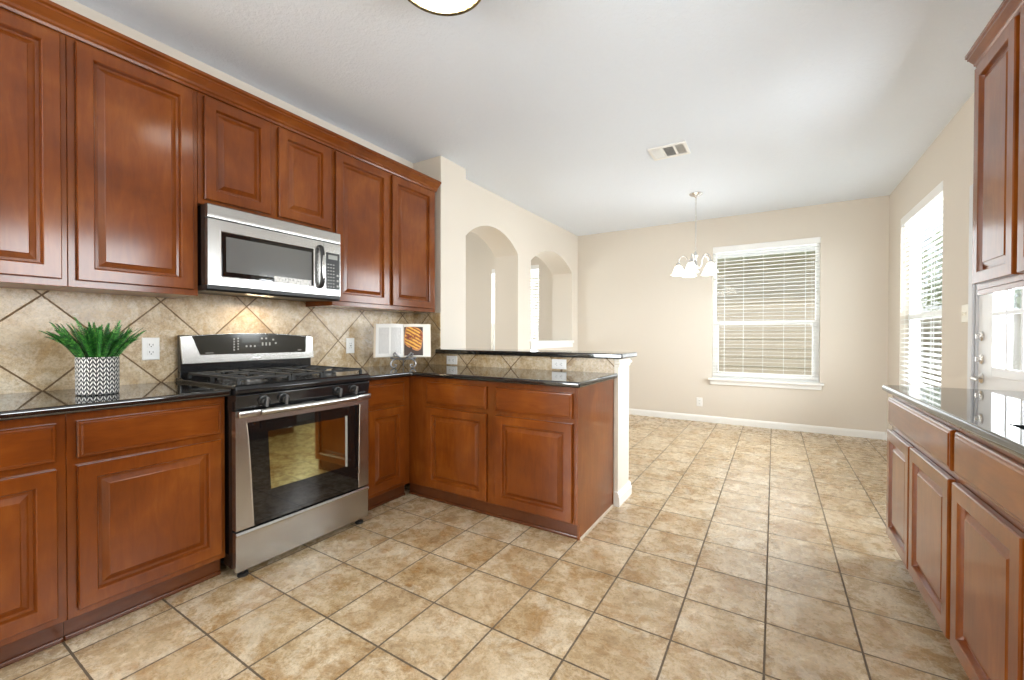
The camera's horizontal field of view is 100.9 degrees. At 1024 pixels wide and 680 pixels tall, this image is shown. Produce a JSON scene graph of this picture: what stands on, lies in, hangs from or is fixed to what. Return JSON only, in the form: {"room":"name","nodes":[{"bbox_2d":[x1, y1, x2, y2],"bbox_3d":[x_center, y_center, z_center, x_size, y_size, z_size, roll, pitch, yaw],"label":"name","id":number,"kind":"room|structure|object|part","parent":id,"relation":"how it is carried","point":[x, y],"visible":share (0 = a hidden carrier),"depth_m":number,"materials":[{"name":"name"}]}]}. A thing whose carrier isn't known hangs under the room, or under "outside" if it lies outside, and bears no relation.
{"room":"kitchen","nodes":[
{"label":"kitchen","id":0,"kind":"room"},
{"bbox_2d":[74,356,119,395],"bbox_3d":[-1.775,0.151,1.811,0.138,0.158,0.138,0,1,32],"label":"pot","id":1,"kind":"object","parent":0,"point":[94,375],"depth_m":1.76,"materials":[{"name":"ceramic"}]},
{"bbox_2d":[50,0,413,168],"bbox_3d":[-2.882,-0.221,0.789,0.140,2.718,7.308,0,1,32],"label":"wall","id":2,"kind":"structure","parent":0,"point":[72,5],"depth_m":2.45,"materials":[{"name":"beige paint"}]},
{"bbox_2d":[0,7,67,290],"bbox_3d":[-2.077,-0.757,1.622,0.322,1.073,0.460,0,1,32],"label":"upper cabinet","id":3,"kind":"object","parent":2,"relation":"attached to","point":[33,153],"visible":1,"depth_m":1.66,"materials":[{"name":"brown wood"}]},
{"bbox_2d":[49,35,197,297],"bbox_3d":[-1.833,-0.760,2.016,0.322,1.073,0.464,0,1,32],"label":"upper cabinet","id":4,"kind":"object","parent":2,"relation":"attached to","point":[132,230],"visible":0.96,"depth_m":1.90,"materials":[{"name":"brown wood"}]},
{"bbox_2d":[0,288,413,393],"bbox_3d":[-1.633,-0.015,2.664,0.010,0.545,2.807,0,1,32],"label":"tiled wall","id":5,"kind":"structure","parent":2,"relation":"attached to","point":[30,361],"depth_m":2.22,"materials":[{"name":"beige tile"}]},
{"bbox_2d":[142,338,159,359],"bbox_3d":[-1.897,0.046,2.221,0.008,0.118,0.074,0,1,32],"label":"wall outlet","id":6,"kind":"object","parent":5,"relation":"attached to","point":[150,347],"visible":1,"depth_m":2.22,"materials":[{"name":"white plastic"}]},
{"bbox_2d":[147,342,154,347],"bbox_3d":[-1.895,0.027,2.220,0.002,0.028,0.033,0,1,32],"label":"receptacle","id":7,"kind":"object","parent":6,"relation":"attached to","point":[149,344],"depth_m":2.22,"materials":[{"name":"grey plastic"}]},
{"bbox_2d":[147,350,154,354],"bbox_3d":[-1.895,0.066,2.220,0.002,0.028,0.033,0,1,32],"label":"receptacle","id":8,"kind":"object","parent":6,"relation":"attached to","point":[149,352],"depth_m":2.22,"materials":[{"name":"grey plastic"}]},
{"bbox_2d":[346,338,353,352],"bbox_3d":[-1.249,0.043,3.267,0.009,0.118,0.074,0,1,32],"label":"wall outlet","id":9,"kind":"object","parent":5,"relation":"attached to","point":[349,341],"visible":1,"depth_m":3.26,"materials":[{"name":"white plastic"}]},
{"bbox_2d":[349,341,352,349],"bbox_3d":[-1.247,0.043,3.265,0.002,0.068,0.034,0,1,32],"label":"receptacle","id":10,"kind":"object","parent":9,"relation":"attached to","point":[350,342],"depth_m":3.27,"materials":[{"name":"grey plastic"}]},
{"bbox_2d":[0,0,440,191],"bbox_3d":[-1.470,-1.303,2.563,0.356,0.083,2.708,0,1,32],"label":"crown molding","id":11,"kind":"structure","parent":2,"relation":"attached to","point":[52,15],"depth_m":2.08,"materials":[{"name":"brown wood"}]},
{"bbox_2d":[197,91,331,231],"bbox_3d":[-1.508,-1.000,2.537,0.322,0.603,0.766,0,1,32],"label":"upper cabinet","id":12,"kind":"object","parent":2,"relation":"attached to","point":[247,162],"visible":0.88,"depth_m":2.38,"materials":[{"name":"brown wood"}]},
{"bbox_3d":[-1.482,-0.984,2.294,0.022,0.524,0.330,0,1,32],"label":"door","id":13,"kind":"part","parent":12,"relation":"part of","materials":[{"name":"brown wood"}]},
{"bbox_2d":[197,203,340,301],"bbox_3d":[-1.458,-0.470,2.511,0.438,0.436,0.759,0,1,32],"label":"microwave","id":14,"kind":"object","parent":12,"relation":"attached to","point":[241,253],"visible":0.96,"depth_m":2.34,"materials":[{"name":"silver metal"}]},
{"bbox_3d":[-1.357,-0.445,2.379,0.029,0.331,0.636,0,1,32],"label":"door","id":15,"kind":"part","parent":14,"relation":"part of","materials":[{"name":"silver metal"}]},
{"bbox_3d":[-1.173,-0.453,2.606,0.049,0.270,0.028,0,1,32],"label":"door handle","id":16,"kind":"part","parent":14,"relation":"part of","materials":[{"name":"black plastic"}]},
{"bbox_3d":[-1.157,-0.448,2.701,0.029,0.331,0.119,0,1,32],"label":"control panel","id":17,"kind":"part","parent":14,"relation":"part of","materials":[{"name":"silver metal"}]},
{"bbox_3d":[-1.280,-0.987,2.620,0.022,0.524,0.338,0,1,32],"label":"door","id":18,"kind":"part","parent":12,"relation":"part of","materials":[{"name":"brown wood"}]},
{"bbox_2d":[306,149,434,312],"bbox_3d":[-1.044,-0.771,3.289,0.322,1.073,0.997,0,1,32],"label":"upper cabinet","id":19,"kind":"object","parent":2,"relation":"attached to","point":[384,221],"visible":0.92,"depth_m":3.14,"materials":[{"name":"brown wood"}]},
{"bbox_3d":[-1.050,-0.756,2.994,0.022,0.991,0.454,0,1,32],"label":"door","id":20,"kind":"part","parent":19,"relation":"part of","materials":[{"name":"brown wood"}]},
{"bbox_3d":[-0.793,-0.760,3.409,0.022,0.991,0.454,0,1,32],"label":"door","id":21,"kind":"part","parent":19,"relation":"part of","materials":[{"name":"brown wood"}]},
{"bbox_2d":[0,414,969,679],"bbox_3d":[-2.006,1.186,2.230,8.250,0.120,11.060,0,1,32],"label":"floor","id":22,"kind":"structure","parent":0,"point":[734,552],"depth_m":1.87,"materials":[{"name":"tile"}]},
{"bbox_2d":[0,414,66,668],"bbox_3d":[-1.998,0.700,1.512,0.591,0.866,0.454,0,1,32],"label":"base cabinet","id":23,"kind":"object","parent":22,"relation":"on","point":[33,553],"visible":0.93,"depth_m":1.48,"materials":[{"name":"brown wood"}]},
{"bbox_3d":[-1.756,0.374,1.359,0.020,0.138,0.404,0,1,32],"label":"drawer","id":24,"kind":"part","parent":23,"relation":"part of","materials":[{"name":"brown wood"}]},
{"bbox_3d":[-1.756,0.741,1.362,0.022,0.538,0.404,0,1,32],"label":"door","id":25,"kind":"part","parent":23,"relation":"part of","materials":[{"name":"brown wood"}]},
{"bbox_2d":[63,397,224,640],"bbox_3d":[-1.738,0.696,1.931,0.591,0.866,0.530,0,1,32],"label":"base cabinet","id":26,"kind":"object","parent":22,"relation":"on","point":[145,485],"visible":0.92,"depth_m":1.74,"materials":[{"name":"brown wood"}]},
{"bbox_2d":[0,381,230,420],"bbox_3d":[-1.838,0.247,1.721,0.636,0.032,0.986,0,1,32],"label":"countertop","id":27,"kind":"structure","parent":26,"relation":"on","point":[13,406],"depth_m":1.70,"materials":[{"name":"black stone"}]},
{"bbox_2d":[41,317,146,395],"bbox_3d":[-1.783,0.066,1.802,0.353,0.328,0.324,0,1,32],"label":"potted fern","id":28,"kind":"object","parent":27,"relation":"on","point":[97,360],"visible":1,"depth_m":1.76,"materials":[{"name":"plant"}]},
{"bbox_3d":[-1.495,0.370,1.780,0.020,0.138,0.482,0,1,32],"label":"drawer","id":29,"kind":"part","parent":26,"relation":"part of","materials":[{"name":"brown wood"}]},
{"bbox_3d":[-1.495,0.737,1.783,0.022,0.538,0.482,0,1,32],"label":"door","id":30,"kind":"part","parent":26,"relation":"part of","materials":[{"name":"brown wood"}]},
{"bbox_2d":[176,333,370,577],"bbox_3d":[-1.335,0.542,2.455,0.686,1.166,0.779,0,1,32],"label":"gas range","id":31,"kind":"object","parent":22,"relation":"on","point":[296,430],"visible":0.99,"depth_m":2.27,"materials":[{"name":"silver metal"}]},
{"bbox_3d":[-1.294,1.113,2.030,0.048,0.034,0.047,0,1,32],"label":"leg","id":32,"kind":"part","parent":31,"relation":"part of","materials":[{"name":"black plastic"}]},
{"bbox_3d":[-1.587,0.043,2.608,0.016,0.171,0.778,0,1,32],"label":"control panel","id":33,"kind":"part","parent":31,"relation":"part of","materials":[{"name":"silver metal"}]},
{"bbox_3d":[-1.580,0.022,2.602,0.002,0.123,0.665,0,1,32],"label":"panel glass","id":34,"kind":"part","parent":31,"relation":"part of","materials":[{"name":"black glass"}]},
{"bbox_3d":[-1.341,0.208,2.199,0.124,0.012,0.124,0,1,32],"label":"burner","id":35,"kind":"part","parent":31,"relation":"part of","materials":[{"name":"grey metal"}]},
{"bbox_3d":[-1.204,0.295,2.063,0.036,0.050,0.050,0,1,32],"label":"knob","id":36,"kind":"part","parent":31,"relation":"part of","materials":[{"name":"black plastic"}]},
{"bbox_2d":[176,372,369,394],"bbox_3d":[-1.351,0.230,2.453,0.656,0.045,0.763,0,1,32],"label":"cooktop","id":37,"kind":"object","parent":31,"relation":"in","point":[311,382],"depth_m":2.23,"materials":[{"name":"black metal"}]},
{"bbox_3d":[-1.153,0.295,2.146,0.036,0.050,0.050,0,1,32],"label":"knob","id":38,"kind":"part","parent":31,"relation":"part of","materials":[{"name":"black plastic"}]},
{"bbox_3d":[-1.129,0.291,2.315,0.120,0.074,0.760,0,1,32],"label":"knob panel","id":39,"kind":"part","parent":31,"relation":"part of","materials":[{"name":"black metal"}]},
{"bbox_3d":[-1.104,0.614,2.303,0.036,0.561,0.758,0,1,32],"label":"oven door","id":40,"kind":"part","parent":31,"relation":"part of","materials":[{"name":"silver metal"}]},
{"bbox_3d":[-1.102,0.999,2.305,0.042,0.188,0.758,0,1,32],"label":"storage drawer","id":41,"kind":"part","parent":31,"relation":"part of","materials":[{"name":"silver metal"}]},
{"bbox_3d":[-1.107,0.643,2.297,0.032,0.503,0.647,0,1,32],"label":"door glass","id":42,"kind":"part","parent":31,"relation":"part of","materials":[{"name":"black glass"}]},
{"bbox_3d":[-1.070,0.346,2.279,0.041,0.032,0.752,0,1,32],"label":"oven handle","id":43,"kind":"part","parent":31,"relation":"part of","materials":[{"name":"silver metal"}]},
{"bbox_3d":[-0.989,0.292,2.412,0.036,0.050,0.050,0,1,32],"label":"knob","id":44,"kind":"part","parent":31,"relation":"part of","materials":[{"name":"black plastic"}]},
{"bbox_3d":[-0.932,0.292,2.503,0.036,0.050,0.050,0,1,32],"label":"knob","id":45,"kind":"part","parent":31,"relation":"part of","materials":[{"name":"black plastic"}]},
{"bbox_3d":[-0.941,1.108,2.600,0.048,0.034,0.047,0,1,32],"label":"leg","id":46,"kind":"part","parent":31,"relation":"part of","materials":[{"name":"black plastic"}]},
{"bbox_2d":[367,376,408,510],"bbox_3d":[-1.079,0.687,2.993,0.591,0.866,0.426,0,1,32],"label":"base cabinet","id":47,"kind":"object","parent":22,"relation":"on","point":[388,404],"visible":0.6,"depth_m":2.85,"materials":[{"name":"brown wood"}]},
{"bbox_3d":[-0.841,0.361,2.834,0.020,0.138,0.314,0,1,32],"label":"drawer","id":48,"kind":"part","parent":47,"relation":"part of","materials":[{"name":"brown wood"}]},
{"bbox_3d":[-0.841,0.728,2.837,0.022,0.538,0.314,0,1,32],"label":"door","id":49,"kind":"part","parent":47,"relation":"part of","materials":[{"name":"brown wood"}]},
{"bbox_2d":[409,376,613,540],"bbox_3d":[-0.041,0.690,2.949,1.342,0.866,0.634,0,1,32],"label":"base cabinet","id":50,"kind":"object","parent":22,"relation":"on","point":[535,456],"visible":0.94,"depth_m":2.60,"materials":[{"name":"brown wood"}]},
{"bbox_3d":[-0.376,0.363,2.795,0.510,0.144,0.020,0,1,32],"label":"drawer","id":51,"kind":"part","parent":50,"relation":"part of","materials":[{"name":"brown wood"}]},
{"bbox_3d":[-0.377,0.740,2.798,0.510,0.552,0.022,0,1,32],"label":"door","id":52,"kind":"part","parent":50,"relation":"part of","materials":[{"name":"brown wood"}]},
{"bbox_2d":[325,363,617,387],"bbox_3d":[-0.364,0.239,2.906,1.894,0.032,1.040,0,1,32],"label":"countertop","id":53,"kind":"structure","parent":50,"relation":"on","point":[572,379],"depth_m":2.81,"materials":[{"name":"black stone"}]},
{"bbox_2d":[390,352,416,367],"bbox_3d":[-0.847,0.053,3.279,0.174,0.334,0.172,0,1,33],"label":"cookbook stand","id":54,"kind":"object","parent":53,"relation":"on","point":[394,353],"visible":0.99,"depth_m":3.25,"materials":[{"name":"grey metal"}]},
{"bbox_2d":[373,324,430,357],"bbox_3d":[-0.855,0.005,3.304,0.434,0.264,0.090,0,1,-14],"label":"cookbook","id":55,"kind":"object","parent":54,"relation":"on","point":[402,339],"visible":0.96,"depth_m":3.29,"materials":[{"name":"beige"}]},
{"bbox_2d":[404,327,422,355],"bbox_3d":[-0.772,0.009,3.316,0.144,0.230,0.014,0,-13,-14],"label":"print","id":56,"kind":"object","parent":55,"relation":"attached to","point":[413,336],"depth_m":3.31,"materials":[{"name":"brown paper"}]},
{"bbox_3d":[-0.847,0.143,3.292,0.196,0.026,0.063,0,1,-14],"label":"shelf rail","id":57,"kind":"part","parent":54,"relation":"part of","materials":[{"name":"grey metal"}]},
{"bbox_3d":[0.118,0.367,2.489,0.516,0.144,0.020,0,1,32],"label":"drawer","id":58,"kind":"part","parent":50,"relation":"part of","materials":[{"name":"brown wood"}]},
{"bbox_3d":[0.117,0.743,2.492,0.516,0.552,0.022,0,1,32],"label":"door","id":59,"kind":"part","parent":50,"relation":"part of","materials":[{"name":"brown wood"}]},
{"bbox_3d":[0.521,0.694,2.614,0.016,0.866,0.612,0,1,32],"label":"panel","id":60,"kind":"part","parent":50,"relation":"part of","materials":[{"name":"brown wood"}]},
{"bbox_3d":[0.535,1.120,2.619,0.008,0.014,0.570,0,1,32],"label":"shoe molding","id":61,"kind":"part","parent":50,"relation":"part of","materials":[{"name":"beige paint"}]},
{"bbox_2d":[886,395,959,641],"bbox_3d":[1.948,0.707,1.656,0.574,0.864,0.932,0,1,32],"label":"base cabinet","id":62,"kind":"object","parent":22,"relation":"on","point":[920,476],"visible":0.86,"depth_m":1.68,"materials":[{"name":"brown wood"}]},
{"bbox_3d":[1.847,0.734,2.017,0.022,0.542,0.408,0,1,32],"label":"door","id":63,"kind":"part","parent":62,"relation":"part of","materials":[{"name":"brown wood"}]},
{"bbox_3d":[1.718,0.368,1.802,0.020,0.138,0.904,0,1,32],"label":"drawer","id":64,"kind":"part","parent":62,"relation":"part of","materials":[{"name":"brown wood"}]},
{"bbox_3d":[1.603,0.737,1.624,0.022,0.542,0.475,0,1,32],"label":"door","id":65,"kind":"part","parent":62,"relation":"part of","materials":[{"name":"brown wood"}]},
{"bbox_2d":[950,429,1023,679],"bbox_3d":[1.437,0.714,0.831,0.574,0.864,1.007,0,1,32],"label":"base cabinet","id":66,"kind":"object","parent":22,"relation":"on","point":[987,594],"visible":0.91,"depth_m":1.18,"materials":[{"name":"brown wood"}]},
{"bbox_3d":[1.205,0.375,0.975,0.020,0.138,0.971,0,1,32],"label":"drawer","id":67,"kind":"part","parent":66,"relation":"part of","materials":[{"name":"brown wood"}]},
{"bbox_3d":[1.078,0.745,0.776,0.022,0.542,0.495,0,1,32],"label":"door","id":68,"kind":"part","parent":66,"relation":"part of","materials":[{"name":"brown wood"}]},
{"bbox_3d":[0.920,0.721,-0.003,0.574,0.864,0.954,0,1,32],"label":"base cabinet","id":69,"kind":"object","parent":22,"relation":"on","visible":0},
{"bbox_2d":[882,385,1023,459],"bbox_3d":[1.427,0.262,0.826,0.595,0.032,2.905,0,1,32],"label":"countertop","id":70,"kind":"structure","parent":69,"relation":"on","point":[996,417],"depth_m":1.47,"materials":[{"name":"black stone"}]},
{"bbox_2d":[414,156,613,494],"bbox_3d":[-0.061,-0.242,3.546,2.030,2.718,0.351,0,1,32],"label":"wall","id":71,"kind":"structure","parent":0,"point":[450,197],"depth_m":3.79,"materials":[{"name":"beige paint"}]},
{"bbox_2d":[435,348,636,358],"bbox_3d":[0.127,0.102,3.396,1.650,0.035,0.365,0,1,32],"label":"bar ledge","id":72,"kind":"object","parent":71,"relation":"on","point":[511,352],"visible":1,"depth_m":3.19,"materials":[{"name":"black stone"}]},
{"bbox_2d":[613,358,631,506],"bbox_3d":[0.781,0.625,2.972,0.044,0.998,0.290,0,1,32],"label":"trim","id":73,"kind":"structure","parent":71,"relation":"attached to","point":[622,485],"depth_m":2.92,"materials":[{"name":"beige paint"}]},
{"bbox_2d":[414,313,613,372],"bbox_3d":[-0.096,0.009,3.364,1.866,0.488,0.021,0,1,32],"label":"tiled wall","id":74,"kind":"structure","parent":0,"point":[602,365],"depth_m":3.35,"materials":[{"name":"beige tile"}]},
{"bbox_2d":[447,356,456,364],"bbox_3d":[-0.515,0.172,3.607,0.116,0.072,0.008,0,1,32],"label":"wall outlet","id":75,"kind":"object","parent":74,"relation":"attached to","point":[450,359],"visible":1,"depth_m":3.60,"materials":[{"name":"white plastic"}]},
{"bbox_2d":[552,359,566,368],"bbox_3d":[0.342,0.176,3.076,0.116,0.072,0.008,0,1,32],"label":"wall outlet","id":76,"kind":"object","parent":74,"relation":"attached to","point":[556,363],"visible":1,"depth_m":3.07,"materials":[{"name":"white plastic"}]},
{"bbox_2d":[466,179,577,350],"bbox_3d":[0.090,-0.260,5.447,0.335,2.718,3.040,0,1,32],"label":"wall","id":77,"kind":"structure","parent":0,"point":[514,235],"depth_m":5.23,"materials":[{"name":"beige paint"}]},
{"bbox_2d":[530,340,573,348],"bbox_3d":[0.437,0.059,6.001,0.385,0.100,1.340,0,1,32],"label":"trim","id":78,"kind":"structure","parent":77,"relation":"attached to","point":[536,344],"depth_m":5.86,"materials":[{"name":"white paint"}]},
{"bbox_2d":[74,0,1002,235],"bbox_3d":[-0.285,-1.679,1.139,4.214,0.200,11.060,0,1,32],"label":"ceiling","id":79,"kind":"structure","parent":0,"point":[555,109],"depth_m":2.63,"materials":[{"name":"white paint"}]},
{"bbox_2d":[408,0,480,15],"bbox_3d":[-0.291,-1.497,1.727,0.380,0.174,0.380,0,1,32],"label":"ceiling light","id":80,"kind":"object","parent":79,"relation":"attached to","point":[436,7],"visible":1,"depth_m":1.82,"materials":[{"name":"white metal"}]},
{"bbox_2d":[647,141,690,160],"bbox_3d":[1.326,-1.592,3.565,0.300,0.012,0.256,0,1,32],"label":"ceiling vent","id":81,"kind":"object","parent":79,"relation":"in","point":[678,148],"visible":1,"depth_m":3.56,"materials":[{"name":"white plastic"}]},
{"bbox_2d":[671,192,717,276],"bbox_3d":[2.008,-1.166,4.639,0.485,0.884,0.480,0,1,32],"label":"chandelier","id":82,"kind":"object","parent":79,"relation":"hanging from","point":[692,266],"visible":1,"depth_m":4.62,"materials":[{"name":"white glass"}]},
{"bbox_3d":[1.855,-0.776,4.708,0.156,0.103,0.156,0,1,32],"label":"lamp shade","id":83,"kind":"part","parent":82,"relation":"part of","materials":[{"name":"white glass"}]},
{"bbox_3d":[2.024,-0.777,4.823,0.156,0.103,0.156,0,1,32],"label":"lamp shade","id":84,"kind":"part","parent":82,"relation":"part of","materials":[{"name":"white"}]},
{"bbox_3d":[1.911,-0.774,4.512,0.156,0.103,0.156,0,1,32],"label":"lamp shade","id":85,"kind":"part","parent":82,"relation":"part of","materials":[{"name":"white glass"}]},
{"bbox_3d":[2.019,-1.266,4.644,0.014,0.603,0.014,0,1,-13],"label":"chain","id":86,"kind":"part","parent":82,"relation":"part of","materials":[{"name":"silver metal"}]},
{"bbox_3d":[2.185,-0.776,4.697,0.156,0.103,0.156,0,1,32],"label":"lamp shade","id":87,"kind":"part","parent":82,"relation":"part of","materials":[{"name":"white glass"}]},
{"bbox_3d":[2.115,-0.774,4.505,0.156,0.103,0.156,0,1,32],"label":"lamp shade","id":88,"kind":"part","parent":82,"relation":"part of","materials":[{"name":"white glass"}]},
{"bbox_2d":[466,195,889,433],"bbox_3d":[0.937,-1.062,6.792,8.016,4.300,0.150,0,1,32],"label":"wall","id":89,"kind":"structure","parent":0,"point":[629,299],"depth_m":5.68,"materials":[{"name":"beige paint"}]},
{"bbox_2d":[494,270,538,348],"bbox_3d":[0.058,-0.354,7.296,1.030,1.800,0.174,0,1,32],"label":"window","id":90,"kind":"structure","parent":89,"relation":"in","point":[534,325],"depth_m":7.10,"materials":[{"name":"white plastic"}]},
{"bbox_2d":[492,265,538,344],"bbox_3d":[0.050,-0.412,7.282,0.946,1.679,0.065,0,1,32],"label":"window blind","id":91,"kind":"object","parent":90,"relation":"attached to","point":[533,267],"visible":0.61,"depth_m":7.09,"materials":[{"name":"white plastic"}]},
{"bbox_3d":[0.053,-0.383,7.288,0.666,1.581,0.052,0,1,32],"label":"ladder cord","id":92,"kind":"part","parent":91,"relation":"part of","materials":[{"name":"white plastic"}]},
{"bbox_2d":[696,397,701,405],"bbox_3d":[2.538,0.839,5.722,0.074,0.118,0.008,0,1,32],"label":"wall outlet","id":93,"kind":"object","parent":89,"relation":"attached to","point":[699,400],"visible":1,"depth_m":5.72,"materials":[{"name":"white plastic"}]},
{"bbox_2d":[629,408,885,439],"bbox_3d":[2.604,1.059,5.680,3.670,0.085,0.014,0,1,32],"label":"baseboard","id":94,"kind":"structure","parent":89,"relation":"attached to","point":[692,417],"depth_m":5.31,"materials":[{"name":"white paint"}]},
{"bbox_2d":[708,244,823,389],"bbox_3d":[3.184,-0.319,5.358,1.247,1.822,0.174,0,1,32],"label":"window","id":95,"kind":"structure","parent":89,"relation":"in","point":[716,379],"depth_m":5.29,"materials":[{"name":"white plastic"}]},
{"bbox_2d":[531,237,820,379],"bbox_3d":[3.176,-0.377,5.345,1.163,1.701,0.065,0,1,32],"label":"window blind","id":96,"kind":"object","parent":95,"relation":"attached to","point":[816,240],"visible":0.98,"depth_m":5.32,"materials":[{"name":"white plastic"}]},
{"bbox_3d":[3.180,-0.348,5.350,0.884,1.603,0.052,0,1,32],"label":"ladder cord","id":97,"kind":"part","parent":96,"relation":"part of","materials":[{"name":"white fabric"}]},
{"bbox_3d":[3.178,0.463,5.358,1.143,0.020,0.040,0,1,32],"label":"rail","id":98,"kind":"part","parent":96,"relation":"part of","materials":[{"name":"white plastic"}]},
{"bbox_3d":[3.590,-0.639,5.056,0.028,1.015,0.013,0,1,32],"label":"pull cord","id":99,"kind":"part","parent":96,"relation":"part of","materials":[{"name":"white plastic"}]},
{"bbox_3d":[3.208,-0.220,5.398,1.083,0.052,0.058,0,1,32],"label":"meeting rail","id":100,"kind":"part","parent":95,"relation":"part of","materials":[{"name":"white plastic"}]},
{"bbox_3d":[3.207,0.135,5.401,1.083,0.659,0.040,0,1,32],"label":"sash","id":101,"kind":"part","parent":95,"relation":"part of","materials":[{"name":"white plastic"}]},
{"bbox_3d":[3.167,0.520,5.340,1.247,0.034,0.112,0,1,32],"label":"sill","id":102,"kind":"part","parent":95,"relation":"part of","materials":[{"name":"white paint"}]},
{"bbox_2d":[887,93,973,428],"bbox_3d":[1.429,-0.206,0.112,0.150,2.718,10.699,0,1,32],"label":"wall","id":103,"kind":"structure","parent":0,"point":[949,159],"depth_m":3.12,"materials":[{"name":"beige paint"}]},
{"bbox_2d":[908,200,942,385],"bbox_3d":[3.615,-0.313,3.714,0.174,1.800,1.333,0,1,32],"label":"window","id":104,"kind":"structure","parent":103,"relation":"in","point":[938,312],"depth_m":4.17,"materials":[{"name":"white plastic"}]},
{"bbox_3d":[3.653,0.134,3.695,0.040,0.652,1.169,0,1,32],"label":"sash","id":105,"kind":"part","parent":104,"relation":"part of","materials":[{"name":"white plastic"}]},
{"bbox_2d":[900,181,942,386],"bbox_3d":[3.602,-0.372,3.721,0.065,1.679,1.249,0,1,32],"label":"window blind","id":106,"kind":"object","parent":104,"relation":"attached to","point":[935,196],"visible":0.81,"depth_m":3.67,"materials":[{"name":"white plastic"}]},
{"bbox_3d":[3.868,-0.705,4.195,0.014,0.865,0.027,0,1,32],"label":"pull cord","id":107,"kind":"part","parent":106,"relation":"part of","materials":[{"name":"white fabric"}]},
{"bbox_3d":[3.608,-0.343,3.718,0.052,1.581,0.882,0,1,32],"label":"ladder cord","id":108,"kind":"part","parent":106,"relation":"part of","materials":[{"name":"white fabric"}]},
{"bbox_3d":[3.654,-0.218,3.691,0.058,0.052,1.169,0,1,32],"label":"meeting rail","id":109,"kind":"part","parent":104,"relation":"part of","materials":[{"name":"white plastic"}]},
{"bbox_2d":[961,304,967,322],"bbox_3d":[2.999,-0.175,2.801,0.013,0.118,0.118,0,1,32],"label":"light switch","id":110,"kind":"object","parent":103,"relation":"attached to","point":[964,316],"visible":0.92,"depth_m":2.80,"materials":[{"name":"beige plastic"}]},
{"bbox_2d":[967,184,1005,388],"bbox_3d":[2.752,0.074,2.270,0.161,2.120,0.987,0,1,32],"label":"trim","id":111,"kind":"structure","parent":103,"relation":"attached to","point":[973,298],"depth_m":2.68,"materials":[{"name":"grey paint"}]},
{"bbox_2d":[965,0,1023,67],"bbox_3d":[2.038,-1.287,1.534,0.321,0.083,0.873,0,1,32],"label":"crown molding","id":112,"kind":"structure","parent":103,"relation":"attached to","point":[1006,12],"depth_m":1.76,"materials":[{"name":"brown wood"}]},
{"bbox_2d":[970,289,1023,390],"bbox_3d":[2.693,0.113,2.291,0.105,2.018,0.861,0,1,32],"label":"door","id":113,"kind":"structure","parent":103,"relation":"in","point":[992,375],"depth_m":2.46,"materials":[{"name":"white paint"}]},
{"bbox_3d":[2.849,0.236,2.587,0.060,0.064,0.138,0,1,32],"label":"lever handle","id":114,"kind":"part","parent":113,"relation":"part of","materials":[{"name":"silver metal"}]},
{"bbox_3d":[2.665,-0.306,2.237,0.012,1.040,0.625,0,1,32],"label":"glazing frame","id":115,"kind":"part","parent":113,"relation":"part of","materials":[{"name":"white paint"}]},
{"bbox_2d":[972,5,1023,294],"bbox_3d":[2.033,-0.743,1.519,0.304,1.085,0.835,0,1,32],"label":"upper cabinet","id":116,"kind":"object","parent":103,"relation":"attached to","point":[998,159],"visible":0.98,"depth_m":1.72,"materials":[{"name":"brown wood"}]},
{"bbox_3d":[1.923,-0.212,1.583,0.020,0.024,0.820,0,1,32],"label":"light rail","id":117,"kind":"part","parent":116,"relation":"part of","materials":[{"name":"brown wood"}]},
{"bbox_3d":[1.802,-0.740,1.414,0.022,0.982,0.377,0,1,32],"label":"door","id":118,"kind":"part","parent":116,"relation":"part of","materials":[{"name":"brown wood"}]},
{"label":"outside","id":119,"kind":"structure","parent":0,"visible":0},
{"bbox_3d":[1.572,1.303,7.861,60.000,0.150,65.000,0,1,32],"label":"ground","id":120,"kind":"structure","parent":119,"visible":0},
{"bbox_2d":[919,314,1020,386],"bbox_3d":[10.798,0.286,10.993,3.570,1.859,0.060,0,1,32],"label":"wooden fence","id":121,"kind":"object","parent":120,"relation":"on","point":[1016,365],"visible":0.07,"depth_m":10.87,"materials":[{"name":"brown wood"}]},
{"bbox_2d":[920,231,1021,313],"bbox_3d":[14.707,-1.407,12.656,4.260,5.232,4.238,0,1,32],"label":"leafy tree","id":122,"kind":"object","parent":120,"relation":"on","point":[1018,298],"visible":0.09,"depth_m":13.29,"materials":[{"name":"brown plant"}]}
]}

